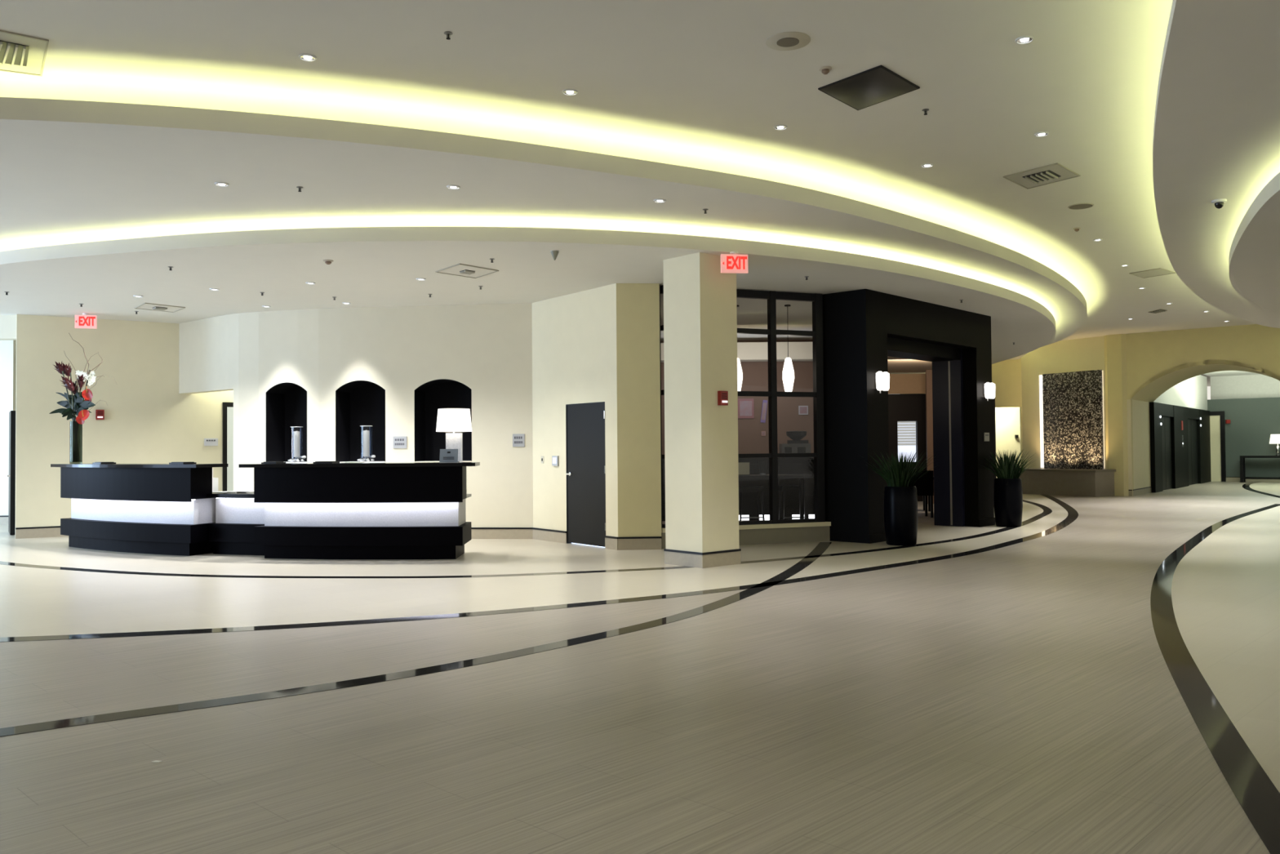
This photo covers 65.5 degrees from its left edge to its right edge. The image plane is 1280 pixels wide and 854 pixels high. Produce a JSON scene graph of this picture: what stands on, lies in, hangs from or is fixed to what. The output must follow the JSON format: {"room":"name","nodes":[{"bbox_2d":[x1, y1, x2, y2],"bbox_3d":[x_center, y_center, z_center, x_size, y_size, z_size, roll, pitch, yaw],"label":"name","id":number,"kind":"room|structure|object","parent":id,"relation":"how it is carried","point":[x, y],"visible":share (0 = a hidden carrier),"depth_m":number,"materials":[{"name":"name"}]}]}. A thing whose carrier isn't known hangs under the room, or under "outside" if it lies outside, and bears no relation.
{"room":"lobby","nodes":[
{"label":"lobby","id":0,"kind":"room"},
{"bbox_2d":[0,340,13,515],"bbox_3d":[-14.175,0.090,19.680,3.650,3.690,0.150,0,-1,0],"label":"wall","id":1,"kind":"structure","parent":0,"point":[6,346],"depth_m":19.61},
{"bbox_2d":[0,315,16,340],"bbox_3d":[-13.156,-1.630,16.816,5.718,0.390,0.200,-1,-1,5],"label":"wall corridor header","id":2,"kind":"structure","parent":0,"point":[7,322],"depth_m":16.50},
{"bbox_2d":[13,339,16,524],"bbox_3d":[-12.350,0.110,21.308,0.150,3.690,3.403,-1,-1,3],"label":"wall","id":3,"kind":"structure","parent":0,"point":[14,340],"depth_m":19.67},
{"bbox_2d":[15,314,233,527],"bbox_3d":[-7.702,0.005,18.123,6.200,3.690,0.150,0,-1,-33],"label":"wall","id":4,"kind":"structure","parent":0,"point":[147,420],"depth_m":17.08,"materials":[{"name":"paint"}]},
{"bbox_2d":[15,525,68,538],"bbox_3d":[-8.902,1.750,17.185,3.183,0.179,0.020,0,-1,-33],"label":"baseboard","id":5,"kind":"structure","parent":4,"relation":"attached to","point":[37,531],"depth_m":16.48,"materials":[{"name":"stone"}]},
{"bbox_2d":[222,402,233,491],"bbox_3d":[-7.210,0.703,18.428,1.000,2.300,0.190,0,-1,-33],"label":"door frame","id":6,"kind":"structure","parent":4,"relation":"in","point":[225,405],"depth_m":18.11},
{"bbox_2d":[226,407,233,491],"bbox_3d":[-7.200,0.075,21.580,3.600,3.690,0.150,0,-1,0],"label":"wall","id":7,"kind":"structure","parent":0,"point":[229,410],"depth_m":21.50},
{"bbox_2d":[178,302,533,527],"bbox_3d":[-5.024,-0.054,16.374,6.867,3.690,0.924,-1,-1,18],"label":"wall","id":8,"kind":"structure","parent":0,"point":[486,348],"depth_m":15.84,"materials":[{"name":"paint"}]},
{"bbox_2d":[266,382,306,462],"bbox_3d":[-5.666,-0.104,16.391,0.854,1.600,0.509,-1,-1,16],"label":"wall niche","id":9,"kind":"object","parent":8,"relation":"in","point":[286,402],"visible":0.61,"depth_m":16.62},
{"bbox_2d":[285,461,306,463],"bbox_3d":[-5.664,0.605,16.365,0.744,0.062,0.488,-1,-1,16],"label":"sill","id":10,"kind":"structure","parent":8,"relation":"attached to","point":[305,461],"depth_m":16.09,"materials":[{"name":"white plastic"}]},
{"bbox_2d":[287,426,306,462],"bbox_3d":[-5.616,0.284,16.284,0.299,0.576,0.254,0,-1,0],"label":"candle holder","id":11,"kind":"object","parent":10,"relation":"on","point":[295,433],"visible":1,"depth_m":16.22,"materials":[{"name":"clear glass"}]},
{"bbox_2d":[293,431,299,457],"bbox_3d":[-5.609,0.276,16.267,0.100,0.430,0.100,0,-1,0],"label":"candle","id":12,"kind":"object","parent":11,"relation":"on","point":[295,433],"depth_m":16.23,"materials":[{"name":"wax"}]},
{"bbox_2d":[335,380,385,462],"bbox_3d":[-4.429,-0.119,16.140,0.916,1.600,0.506,-1,-1,8],"label":"wall niche","id":13,"kind":"object","parent":8,"relation":"in","point":[357,402],"visible":0.66,"depth_m":16.36,"materials":[{"name":"paint"}]},
{"bbox_2d":[339,461,384,462],"bbox_3d":[-4.425,0.590,16.112,0.806,0.062,0.488,-1,-1,8],"label":"sill","id":14,"kind":"structure","parent":8,"relation":"attached to","point":[343,461],"depth_m":15.86,"materials":[{"name":"white plastic"}]},
{"bbox_2d":[356,425,375,461],"bbox_3d":[-4.415,0.269,16.048,0.299,0.576,0.254,0,-1,0],"label":"candle holder","id":15,"kind":"object","parent":14,"relation":"on","point":[366,433],"visible":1,"depth_m":15.99,"materials":[{"name":"clear glass"}]},
{"bbox_2d":[363,430,369,456],"bbox_3d":[-4.408,0.262,16.031,0.100,0.430,0.100,0,-1,0],"label":"candle","id":16,"kind":"object","parent":15,"relation":"on","point":[366,433],"depth_m":15.99,"materials":[{"name":"wax"}]},
{"bbox_2d":[393,435,406,448],"bbox_3d":[-3.807,0.243,15.789,0.220,0.190,0.020,-1,-1,6],"label":"wall sign","id":17,"kind":"object","parent":8,"relation":"attached to","point":[399,442],"visible":1,"depth_m":15.78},
{"bbox_2d":[414,378,471,461],"bbox_3d":[-3.084,-0.133,15.983,1.013,1.600,0.507,-1,-1,7],"label":"wall niche","id":18,"kind":"object","parent":8,"relation":"in","point":[432,396],"visible":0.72,"depth_m":16.22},
{"bbox_2d":[471,527,533,538],"bbox_3d":[-4.220,1.685,15.882,5.159,0.179,0.241,-1,-1,11],"label":"baseboard","id":19,"kind":"structure","parent":8,"relation":"attached to","point":[477,532],"depth_m":15.56,"materials":[{"name":"stone"}]},
{"bbox_2d":[512,433,524,446],"bbox_3d":[-1.897,0.209,15.565,0.190,0.200,0.020,-1,-1,7],"label":"wall sign","id":20,"kind":"object","parent":8,"relation":"attached to","point":[518,440],"visible":1,"depth_m":15.56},
{"bbox_2d":[532,283,617,537],"bbox_3d":[-0.938,-0.122,14.707,0.150,3.690,2.250,0,-2,-37],"label":"wall","id":21,"kind":"structure","parent":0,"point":[574,335],"depth_m":14.81,"materials":[{"name":"paint"}]},
{"bbox_2d":[532,527,566,543],"bbox_3d":[-1.382,1.646,15.131,0.020,0.179,0.959,0,-2,-37],"label":"baseboard","id":22,"kind":"structure","parent":21,"relation":"attached to","point":[554,535],"depth_m":15.11,"materials":[{"name":"stone"}]},
{"bbox_2d":[565,401,605,546],"bbox_3d":[-0.754,0.685,14.404,0.195,2.060,1.001,0,-2,-37],"label":"door","id":23,"kind":"structure","parent":21,"relation":"attached to","point":[585,473],"depth_m":14.38,"materials":[{"name":"black metal"}]},
{"bbox_2d":[604,535,617,550],"bbox_3d":[-0.399,1.611,13.839,0.020,0.179,0.291,0,-2,-37],"label":"baseboard","id":24,"kind":"structure","parent":21,"relation":"attached to","point":[611,542],"depth_m":13.82,"materials":[{"name":"stone"}]},
{"bbox_2d":[616,283,661,537],"bbox_3d":[-0.021,-0.148,13.861,0.602,3.690,0.150,0,-1,-4],"label":"wall","id":25,"kind":"structure","parent":0,"point":[637,304],"depth_m":13.79,"materials":[{"name":"beige paint"}]},
{"bbox_2d":[617,536,662,550],"bbox_3d":[-0.002,1.605,13.739,0.602,0.179,0.020,0,-1,-4],"label":"baseboard","id":26,"kind":"structure","parent":25,"relation":"attached to","point":[638,542],"depth_m":13.73,"materials":[{"name":"stone"}]},
{"bbox_2d":[0,0,1279,386],"bbox_3d":[5.979,-2.583,24.060,56.000,0.100,56.000,0,-1,0],"label":"ceiling","id":27,"kind":"structure","parent":0,"point":[699,84],"depth_m":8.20,"materials":[{"name":"paint"}]},
{"bbox_2d":[0,30,48,76],"bbox_3d":[-4.757,-2.788,7.456,0.551,0.030,0.917,0,-2,-37],"label":"ceiling vent","id":28,"kind":"object","parent":27,"relation":"in","point":[23,54],"visible":1,"depth_m":7.45,"materials":[{"name":"white metal"}]},
{"bbox_2d":[298,53,316,61],"bbox_3d":[-2.530,-2.812,7.581,0.132,0.012,0.132,0,-1,0],"label":"recessed light","id":29,"kind":"object","parent":27,"relation":"in","point":[307,57],"visible":1,"depth_m":7.57,"materials":[{"name":"white"}]},
{"bbox_2d":[765,31,810,50],"bbox_3d":[1.093,-2.845,7.356,0.330,0.013,0.330,0,-1,0],"label":"ceiling speaker","id":30,"kind":"object","parent":27,"relation":"attached to","point":[785,41],"visible":1,"depth_m":7.33},
{"bbox_2d":[776,37,799,47],"bbox_3d":[1.093,-2.841,7.355,0.165,0.005,0.165,0,-1,0],"label":"grille","id":31,"kind":"object","parent":30,"relation":"attached to","point":[780,42],"depth_m":7.36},
{"bbox_2d":[817,64,919,110],"bbox_3d":[1.918,-2.822,8.343,0.656,0.031,0.790,-2,-2,42],"label":"ceiling panel","id":32,"kind":"object","parent":27,"relation":"attached to","point":[878,84],"visible":1,"depth_m":8.27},
{"bbox_2d":[1014,35,1034,44],"bbox_3d":[2.843,-2.860,7.359,0.132,0.012,0.132,0,-1,0],"label":"recessed light","id":33,"kind":"object","parent":27,"relation":"in","point":[1024,39],"visible":1,"depth_m":7.35,"materials":[{"name":"white"}]},
{"bbox_2d":[1003,162,1079,189],"bbox_3d":[4.483,-2.784,11.107,0.648,0.030,0.825,-2,-2,43],"label":"ceiling vent","id":34,"kind":"object","parent":27,"relation":"in","point":[1055,172],"visible":1,"depth_m":11.07,"materials":[{"name":"white metal"}]},
{"bbox_2d":[1067,203,1093,209],"bbox_3d":[5.540,-2.771,12.509,0.300,0.013,0.300,0,-1,0],"label":"ceiling speaker","id":35,"kind":"object","parent":27,"relation":"attached to","point":[1079,206],"visible":1,"depth_m":12.47},
{"bbox_2d":[1128,267,1176,278],"bbox_3d":[8.966,-2.693,17.442,0.794,0.012,0.593,1,-2,-42],"label":"ceiling vent","id":36,"kind":"object","parent":27,"relation":"in","point":[1156,272],"visible":0.95,"depth_m":17.42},
{"bbox_2d":[1211,198,1226,208],"bbox_3d":[6.117,-2.349,10.514,0.140,0.090,0.140,0,-1,0],"label":"dome camera","id":37,"kind":"object","parent":27,"relation":"attached to","point":[1219,203],"visible":1,"depth_m":10.48,"materials":[{"name":"white plastic"}]},
{"bbox_2d":[0,481,1279,853],"bbox_3d":[6.016,1.914,23.963,56.000,0.103,56.000,0,-1,0],"label":"floor","id":38,"kind":"structure","parent":0,"point":[1024,697],"depth_m":5.58,"materials":[{"name":"tile"}]},
{"bbox_2d":[7,410,15,534],"bbox_3d":[-10.984,0.790,17.371,0.115,2.120,0.900,0,-1,-34],"label":"door open leaf","id":39,"kind":"structure","parent":38,"relation":"on","point":[11,512],"depth_m":17.02,"materials":[{"name":"black metal"}]},
{"bbox_2d":[50,463,227,555],"bbox_3d":[-7.166,1.148,14.376,3.463,1.235,1.077,-1,-1,31],"label":"reception desk","id":40,"kind":"object","parent":38,"relation":"on","point":[152,508],"depth_m":13.77,"materials":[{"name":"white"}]},
{"bbox_2d":[48,333,113,463],"bbox_3d":[-8.392,-0.437,14.972,0.962,1.980,0.314,-1,-1,4],"label":"flower arrangement","id":41,"kind":"object","parent":40,"relation":"on","point":[76,405],"visible":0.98,"depth_m":14.94,"materials":[{"name":"red plant"}]},
{"bbox_2d":[206,491,264,555],"bbox_3d":[-5.343,1.321,13.671,0.958,0.830,0.632,-1,-1,18],"label":"reception desk","id":42,"kind":"object","parent":38,"relation":"on","point":[237,514],"depth_m":13.50,"materials":[{"name":"white"}]},
{"bbox_2d":[206,491,253,497],"bbox_3d":[-5.346,0.934,13.680,0.958,0.055,0.632,-1,-1,18],"label":"countertop","id":43,"kind":"structure","parent":42,"relation":"on","point":[242,495],"depth_m":13.43,"materials":[{"name":"black stone"}]},
{"bbox_2d":[238,462,479,559],"bbox_3d":[-3.608,1.094,13.169,3.157,1.235,1.055,-1,-1,6],"label":"reception desk","id":44,"kind":"object","parent":38,"relation":"on","point":[340,510],"depth_m":12.79,"materials":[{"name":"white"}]},
{"bbox_2d":[439,448,458,462],"bbox_3d":[-2.451,0.370,12.769,0.230,0.176,0.090,0,-1,-1],"label":"placard","id":45,"kind":"object","parent":44,"relation":"on","point":[446,455],"visible":1,"depth_m":12.76},
{"bbox_2d":[435,408,471,462],"bbox_3d":[-2.437,0.114,13.050,0.464,0.700,0.464,0,-1,0],"label":"table lamp","id":46,"kind":"object","parent":44,"relation":"on","point":[449,420],"visible":0.96,"depth_m":12.91,"materials":[{"name":"fabric"}]},
{"bbox_2d":[0,542,831,737],"bbox_3d":[0.196,1.599,9.325,1.539,0.006,11.714,-1,-1,32],"label":"floor stripe","id":47,"kind":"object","parent":38,"relation":"in","point":[821,547],"depth_m":6.24,"materials":[{"name":"black stone"}]},
{"bbox_2d":[0,499,1052,577],"bbox_3d":[2.233,1.764,17.754,24.924,0.006,8.560,0,-1,-34],"label":"trim","id":48,"kind":"structure","parent":38,"relation":"in","point":[1046,510],"depth_m":11.67,"materials":[{"name":"tile"}]},
{"bbox_2d":[0,494,1078,641],"bbox_3d":[5.034,1.737,17.567,4.606,0.006,28.981,-1,-2,37],"label":"floor stripe","id":49,"kind":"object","parent":38,"relation":"in","point":[1073,514],"depth_m":8.77,"materials":[{"name":"tile"}]},
{"bbox_2d":[662,457,814,520],"bbox_3d":[1.741,1.079,17.406,3.464,1.080,0.650,0,-1,0],"label":"counter","id":50,"kind":"object","parent":38,"relation":"on","point":[749,507],"depth_m":17.18,"materials":[{"name":"brown wood"}]},
{"bbox_2d":[778,431,810,457],"bbox_3d":[2.699,0.300,17.347,0.500,0.460,0.360,0,-1,0],"label":"coffee machine","id":51,"kind":"object","parent":50,"relation":"on","point":[796,445],"visible":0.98,"depth_m":17.20,"materials":[{"name":"metal"}]},
{"bbox_2d":[792,514,814,519],"bbox_3d":[2.822,1.556,17.160,0.391,0.090,0.019,0,-1,0],"label":"light","id":52,"kind":"object","parent":50,"relation":"attached to","point":[811,516],"depth_m":17.15,"materials":[{"name":"white"}]},
{"bbox_2d":[738,463,764,520],"bbox_3d":[1.796,1.173,16.328,0.431,1.121,0.431,0,-1,-6],"label":"bar stool","id":53,"kind":"object","parent":38,"relation":"on","point":[744,484],"visible":0.57,"depth_m":16.49,"materials":[{"name":"brown wood"}]},
{"bbox_2d":[738,474,812,519],"bbox_3d":[1.856,1.225,15.327,1.500,0.972,0.600,0,-1,0],"label":"table","id":54,"kind":"object","parent":38,"relation":"on","point":[803,478],"visible":0.37,"depth_m":15.08,"materials":[{"name":"brown wood"}]},
{"bbox_2d":[737,462,750,475],"bbox_3d":[1.571,0.642,15.290,0.220,0.194,0.080,0,-1,0],"label":"menu stand","id":55,"kind":"object","parent":54,"relation":"on","point":[744,467],"visible":0.64,"depth_m":15.28,"materials":[{"name":"paper"}]},
{"bbox_2d":[777,463,803,519],"bbox_3d":[2.498,1.167,16.278,0.431,1.121,0.431,0,-1,0],"label":"bar stool","id":56,"kind":"object","parent":38,"relation":"on","point":[784,484],"visible":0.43,"depth_m":16.45,"materials":[{"name":"brown wood"}]},
{"bbox_2d":[857,450,936,546],"bbox_3d":[3.716,1.005,14.201,0.963,1.340,1.078,0,-1,-24],"label":"potted plant","id":57,"kind":"object","parent":38,"relation":"on","point":[900,497],"visible":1,"depth_m":14.03,"materials":[{"name":"green plant"}]},
{"bbox_2d":[913,470,933,517],"bbox_3d":[5.502,1.314,19.620,0.440,0.920,0.450,0,-1,0],"label":"dining chair","id":58,"kind":"object","parent":38,"relation":"on","point":[924,485],"visible":0.52,"depth_m":19.40,"materials":[{"name":"brown wood"}]},
{"bbox_2d":[982,448,1036,527],"bbox_3d":[6.364,1.048,17.222,0.993,1.340,1.028,-1,-1,18],"label":"potted plant","id":59,"kind":"object","parent":38,"relation":"on","point":[1007,490],"visible":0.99,"depth_m":17.06,"materials":[{"name":"green plant"}]},
{"bbox_2d":[1015,467,1115,497],"bbox_3d":[11.863,1.548,28.105,0.930,0.720,2.887,0,-1,-30],"label":"ledge","id":60,"kind":"object","parent":38,"relation":"on","point":[1055,482],"visible":0.79,"depth_m":27.39,"materials":[{"name":"grey stone"}]},
{"bbox_2d":[1150,503,1279,853],"bbox_3d":[6.873,1.584,11.117,1.886,0.006,28.303,-1,-1,30],"label":"floor stripe","id":61,"kind":"structure","parent":38,"relation":"on","point":[1255,793],"depth_m":5.08,"materials":[{"name":"black stone"}]},
{"bbox_2d":[1240,455,1279,482],"bbox_3d":[22.785,1.494,35.260,2.600,0.960,0.400,-2,-2,41],"label":"console table","id":62,"kind":"object","parent":38,"relation":"on","point":[1242,472],"visible":1,"depth_m":35.86,"materials":[{"name":"wood"}]},
{"bbox_2d":[1269,434,1279,455],"bbox_3d":[22.664,0.637,35.376,0.520,0.760,0.520,0,-1,0],"label":"table lamp","id":63,"kind":"object","parent":62,"relation":"on","point":[1274,438],"visible":1,"depth_m":35.29,"materials":[{"name":"silver metal"}]},
{"bbox_2d":[1242,481,1279,497],"bbox_3d":[20.168,1.927,32.073,1.355,0.006,16.191,-1,-1,33],"label":"trim","id":64,"kind":"structure","parent":38,"relation":"on","point":[1246,486],"depth_m":29.99,"materials":[{"name":"black stone"}]},
{"bbox_2d":[0,172,1279,373],"bbox_3d":[3.484,-2.002,18.407,45.000,0.158,29.278,0,-1,0],"label":"ceiling","id":65,"kind":"structure","parent":0,"point":[360,274],"depth_m":12.98,"materials":[{"name":"paint"}]},
{"bbox_2d":[74,312,97,328],"bbox_3d":[-9.113,-1.744,16.373,0.320,0.245,0.100,0,-1,-14],"label":"exit sign","id":66,"kind":"object","parent":65,"relation":"hanging from","point":[85,321],"visible":1,"depth_m":16.35,"materials":[{"name":"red plastic"}]},
{"bbox_2d":[133,302,185,312],"bbox_3d":[-7.593,-1.877,15.751,0.623,0.030,0.801,1,-2,-40],"label":"ceiling vent","id":67,"kind":"object","parent":65,"relation":"in","point":[148,306],"visible":1,"depth_m":15.72,"materials":[{"name":"white metal"}]},
{"bbox_2d":[435,263,498,278],"bbox_3d":[-2.203,-1.985,12.749,0.645,0.030,0.793,0,-2,-38],"label":"ceiling vent","id":68,"kind":"object","parent":65,"relation":"in","point":[459,269],"visible":1,"depth_m":12.71,"materials":[{"name":"white metal"}]},
{"bbox_2d":[720,251,747,273],"bbox_3d":[1.105,-1.927,11.664,0.320,0.245,0.100,0,-1,-9],"label":"exit sign","id":69,"kind":"object","parent":65,"relation":"hanging from","point":[731,263],"visible":1,"depth_m":11.64,"materials":[{"name":"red plastic"}]},
{"bbox_2d":[737,305,742,391],"bbox_3d":[1.554,-1.249,16.030,0.190,1.420,0.190,0,-1,0],"label":"pendant lamp","id":70,"kind":"object","parent":65,"relation":"hanging from","point":[740,374],"visible":0.28,"depth_m":15.95,"materials":[{"name":"white glass"}]},
{"bbox_2d":[782,304,794,391],"bbox_3d":[2.384,-1.256,16.030,0.190,1.420,0.190,0,-1,0],"label":"pendant lamp","id":71,"kind":"object","parent":65,"relation":"hanging from","point":[788,377],"visible":0.88,"depth_m":15.96,"materials":[{"name":"white glass"}]},
{"bbox_2d":[662,252,739,552],"bbox_3d":[0.740,-0.193,12.060,0.621,3.690,0.633,1,-2,-42],"label":"column","id":72,"kind":"structure","parent":0,"point":[700,306],"depth_m":11.83,"materials":[{"name":"paint"}]},
{"bbox_2d":[663,548,741,568],"bbox_3d":[0.754,1.562,12.022,0.651,0.180,0.664,1,-2,-42],"label":"baseboard","id":73,"kind":"structure","parent":72,"relation":"attached to","point":[673,557],"depth_m":11.79,"materials":[{"name":"stone"}]},
{"bbox_2d":[717,391,728,405],"bbox_3d":[0.990,-0.343,11.822,0.124,0.170,0.066,1,-2,-41],"label":"fire alarm","id":74,"kind":"object","parent":72,"relation":"attached to","point":[722,396],"visible":1,"depth_m":11.80,"materials":[{"name":"red"}]},
{"bbox_2d":[661,342,813,362],"bbox_3d":[1.637,-1.566,20.888,4.500,0.360,0.500,0,-1,0],"label":"ceiling","id":75,"kind":"structure","parent":0,"point":[746,351],"depth_m":20.64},
{"bbox_2d":[661,339,813,454],"bbox_3d":[1.500,-0.001,21.280,4.800,3.690,0.150,0,-1,0],"label":"wall","id":76,"kind":"structure","parent":0,"point":[755,374],"depth_m":21.21,"materials":[{"name":"paint"}]},
{"bbox_2d":[737,398,754,418],"bbox_3d":[2.252,-0.394,21.181,0.340,0.420,0.024,0,-1,0],"label":"poster","id":77,"kind":"object","parent":76,"relation":"attached to","point":[745,406],"visible":0.86,"depth_m":21.17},
{"bbox_2d":[739,400,751,416],"bbox_3d":[2.252,-0.394,21.171,0.258,0.319,0.004,0,-1,0],"label":"print","id":78,"kind":"object","parent":77,"relation":"attached to","point":[745,406],"depth_m":21.17},
{"bbox_2d":[760,400,767,422],"bbox_3d":[2.640,-0.333,21.180,0.157,0.488,0.024,0,-1,0],"label":"poster","id":79,"kind":"object","parent":76,"relation":"attached to","point":[764,402],"visible":1,"depth_m":21.17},
{"bbox_2d":[662,457,813,461],"bbox_3d":[1.705,0.565,17.417,3.400,0.050,0.650,0,-1,0],"label":"countertop","id":80,"kind":"structure","parent":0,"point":[779,458],"depth_m":17.09,"materials":[{"name":"brown wood"}]},
{"bbox_2d":[661,525,830,548],"bbox_3d":[1.536,1.586,14.474,2.750,0.225,0.300,0,-1,-21],"label":"wall","id":81,"kind":"structure","parent":0,"point":[806,534],"depth_m":14.52,"materials":[{"name":"paint"}]},
{"bbox_2d":[661,521,831,533],"bbox_3d":[1.539,1.443,14.468,2.749,0.060,0.320,0,-1,-21],"label":"sill","id":82,"kind":"structure","parent":81,"relation":"on","point":[818,523],"depth_m":14.51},
{"bbox_2d":[888,373,925,394],"bbox_3d":[6.641,-1.086,25.103,3.500,0.500,0.150,0,-1,0],"label":"wall","id":83,"kind":"structure","parent":0,"point":[900,384],"depth_m":25.03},
{"bbox_2d":[822,288,995,543],"bbox_3d":[4.481,-0.131,16.264,0.798,3.688,4.369,-2,-2,43],"label":"entrance portal","id":84,"kind":"structure","parent":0,"point":[862,327],"depth_m":14.93,"materials":[{"name":"wood"}]},
{"bbox_2d":[659,284,825,528],"bbox_3d":[1.495,-0.289,14.418,2.632,3.402,0.100,0,-1,-21],"label":"window","id":85,"kind":"structure","parent":84,"relation":"in","point":[771,296],"depth_m":14.61,"materials":[{"name":"black metal"}]},
{"bbox_2d":[875,371,889,393],"bbox_3d":[3.548,-0.653,14.596,0.145,0.315,0.284,-2,-2,43],"label":"wall sconce","id":86,"kind":"object","parent":84,"relation":"attached to","point":[882,379],"visible":1,"depth_m":14.51,"materials":[{"name":"white glass"}]},
{"bbox_2d":[983,382,995,400],"bbox_3d":[6.088,-0.615,17.354,0.145,0.315,0.284,-2,-2,43],"label":"wall sconce","id":87,"kind":"object","parent":84,"relation":"attached to","point":[988,388],"visible":1,"depth_m":17.27,"materials":[{"name":"white glass"}]},
{"bbox_2d":[925,369,933,503],"bbox_3d":[7.271,0.012,24.028,0.687,3.690,0.150,-1,-1,8],"label":"pier","id":88,"kind":"object","parent":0,"point":[929,412],"visible":0.14,"depth_m":24.00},
{"bbox_2d":[887,342,991,373],"bbox_3d":[5.613,-1.577,22.788,3.350,0.360,4.300,0,-1,0],"label":"ceiling","id":89,"kind":"structure","parent":0,"point":[895,365],"depth_m":22.70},
{"bbox_2d":[888,393,995,501],"bbox_3d":[6.954,0.526,25.268,4.100,2.720,0.150,0,-1,0],"label":"wall","id":90,"kind":"structure","parent":0,"point":[900,406],"depth_m":25.21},
{"bbox_2d":[897,422,915,462],"bbox_3d":[6.773,0.365,25.407,0.600,1.150,0.020,0,-1,0],"label":"window","id":91,"kind":"structure","parent":90,"relation":"in","point":[908,449],"depth_m":25.39,"materials":[{"name":"blue"}]},
{"bbox_2d":[897,420,915,445],"bbox_3d":[6.771,0.148,25.311,0.500,0.640,0.040,0,-1,0],"label":"window blind","id":92,"kind":"object","parent":91,"relation":"attached to","point":[900,424],"visible":1,"depth_m":25.30,"materials":[{"name":"white plastic"}]},
{"bbox_2d":[911,393,1020,478],"bbox_3d":[10.561,0.407,32.272,4.120,3.200,0.150,-1,-1,6],"label":"wall","id":93,"kind":"structure","parent":0,"point":[1007,420],"depth_m":32.08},
{"bbox_2d":[991,357,1022,466],"bbox_3d":[10.355,-0.240,30.016,2.200,4.400,0.150,-1,-1,7],"label":"wall","id":94,"kind":"structure","parent":0,"point":[1006,374],"depth_m":29.88,"materials":[{"name":"paint"}]},
{"bbox_2d":[1021,335,1106,469],"bbox_3d":[12.203,-0.284,28.648,0.150,4.400,2.778,0,-1,-30],"label":"wall","id":95,"kind":"structure","parent":0,"point":[1082,354],"depth_m":29.19,"materials":[{"name":"paint"}]},
{"bbox_2d":[1039,369,1104,469],"bbox_3d":[12.256,-0.186,28.326,0.078,2.750,2.034,0,-1,-30],"label":"wall panel","id":96,"kind":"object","parent":95,"relation":"attached to","point":[1072,428],"depth_m":28.24,"materials":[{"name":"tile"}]},
{"bbox_2d":[1039,374,1044,467],"bbox_3d":[11.769,-0.164,29.179,0.056,2.710,0.070,0,-1,-30],"label":"light","id":97,"kind":"object","parent":96,"relation":"attached to","point":[1041,377],"depth_m":29.15,"materials":[{"name":"beige"}]},
{"bbox_2d":[1102,370,1104,468],"bbox_3d":[12.786,-0.209,27.465,0.026,2.710,0.012,0,-1,-30],"label":"light","id":98,"kind":"object","parent":96,"relation":"attached to","point":[1103,427],"depth_m":27.46,"materials":[{"name":"beige"}]},
{"bbox_2d":[1104,333,1128,496],"bbox_3d":[13.237,-0.318,27.456,0.580,4.400,0.968,-2,-2,41],"label":"wall","id":99,"kind":"structure","parent":0,"point":[1115,350],"depth_m":27.07,"materials":[{"name":"paint"}]},
{"bbox_2d":[1126,374,1207,491],"bbox_3d":[17.192,0.001,32.109,0.150,3.900,13.000,-1,-2,38],"label":"wall","id":100,"kind":"structure","parent":0,"point":[1140,409],"depth_m":28.43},
{"bbox_2d":[1133,486,1151,496],"bbox_3d":[14.203,1.798,28.041,0.020,0.179,2.850,-1,-2,38],"label":"baseboard","id":101,"kind":"structure","parent":100,"relation":"attached to","point":[1138,491],"depth_m":27.82,"materials":[{"name":"stone"}]},
{"bbox_2d":[1149,401,1211,492],"bbox_3d":[17.953,0.649,32.832,0.142,2.618,10.181,-1,-2,38],"label":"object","id":102,"kind":"object","parent":100,"relation":"attached to","point":[1180,446],"visible":1,"depth_m":31.73,"materials":[{"name":"black metal"}]},
{"bbox_2d":[1125,324,1279,496],"bbox_3d":[16.586,-0.414,24.194,9.000,4.400,0.150,-2,-2,41],"label":"wall","id":103,"kind":"structure","parent":0,"point":[1148,354],"depth_m":25.94,"materials":[{"name":"paint"}]},
{"bbox_2d":[1130,359,1279,402],"bbox_3d":[15.599,-1.245,26.857,3.945,0.950,2.896,-2,-2,41],"label":"vault","id":104,"kind":"object","parent":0,"point":[1151,393],"visible":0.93,"depth_m":27.21,"materials":[{"name":"paint"}]},
{"bbox_2d":[1207,397,1279,477],"bbox_3d":[24.696,0.413,34.331,9.000,3.050,0.150,-2,-2,41],"label":"wall","id":105,"kind":"structure","parent":0,"point":[1250,428],"depth_m":36.30,"materials":[{"name":"paint"}]},
{"bbox_2d":[1209,411,1226,481],"bbox_3d":[21.415,0.721,36.955,0.530,2.600,0.118,-2,-2,41],"label":"door frame","id":106,"kind":"structure","parent":105,"relation":"in","point":[1221,414],"depth_m":36.79,"materials":[{"name":"wood"}]},
{"bbox_2d":[1209,415,1221,481],"bbox_3d":[21.385,0.797,37.019,0.400,2.450,0.058,-2,-2,41],"label":"panel","id":107,"kind":"object","parent":106,"relation":"attached to","point":[1215,420],"visible":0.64,"depth_m":36.99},
{"bbox_2d":[1226,476,1279,482],"bbox_3d":[24.653,1.847,34.236,9.000,0.179,0.020,-2,-2,41],"label":"baseboard","id":108,"kind":"structure","parent":105,"relation":"attached to","point":[1228,478],"depth_m":36.23,"materials":[{"name":"stone"}]},
{"bbox_2d":[1210,374,1279,399],"bbox_3d":[25.170,-1.452,35.004,9.000,1.600,0.150,-2,-2,41],"label":"wall","id":109,"kind":"structure","parent":0,"point":[1246,386],"depth_m":37.15,"materials":[{"name":"white paint"}]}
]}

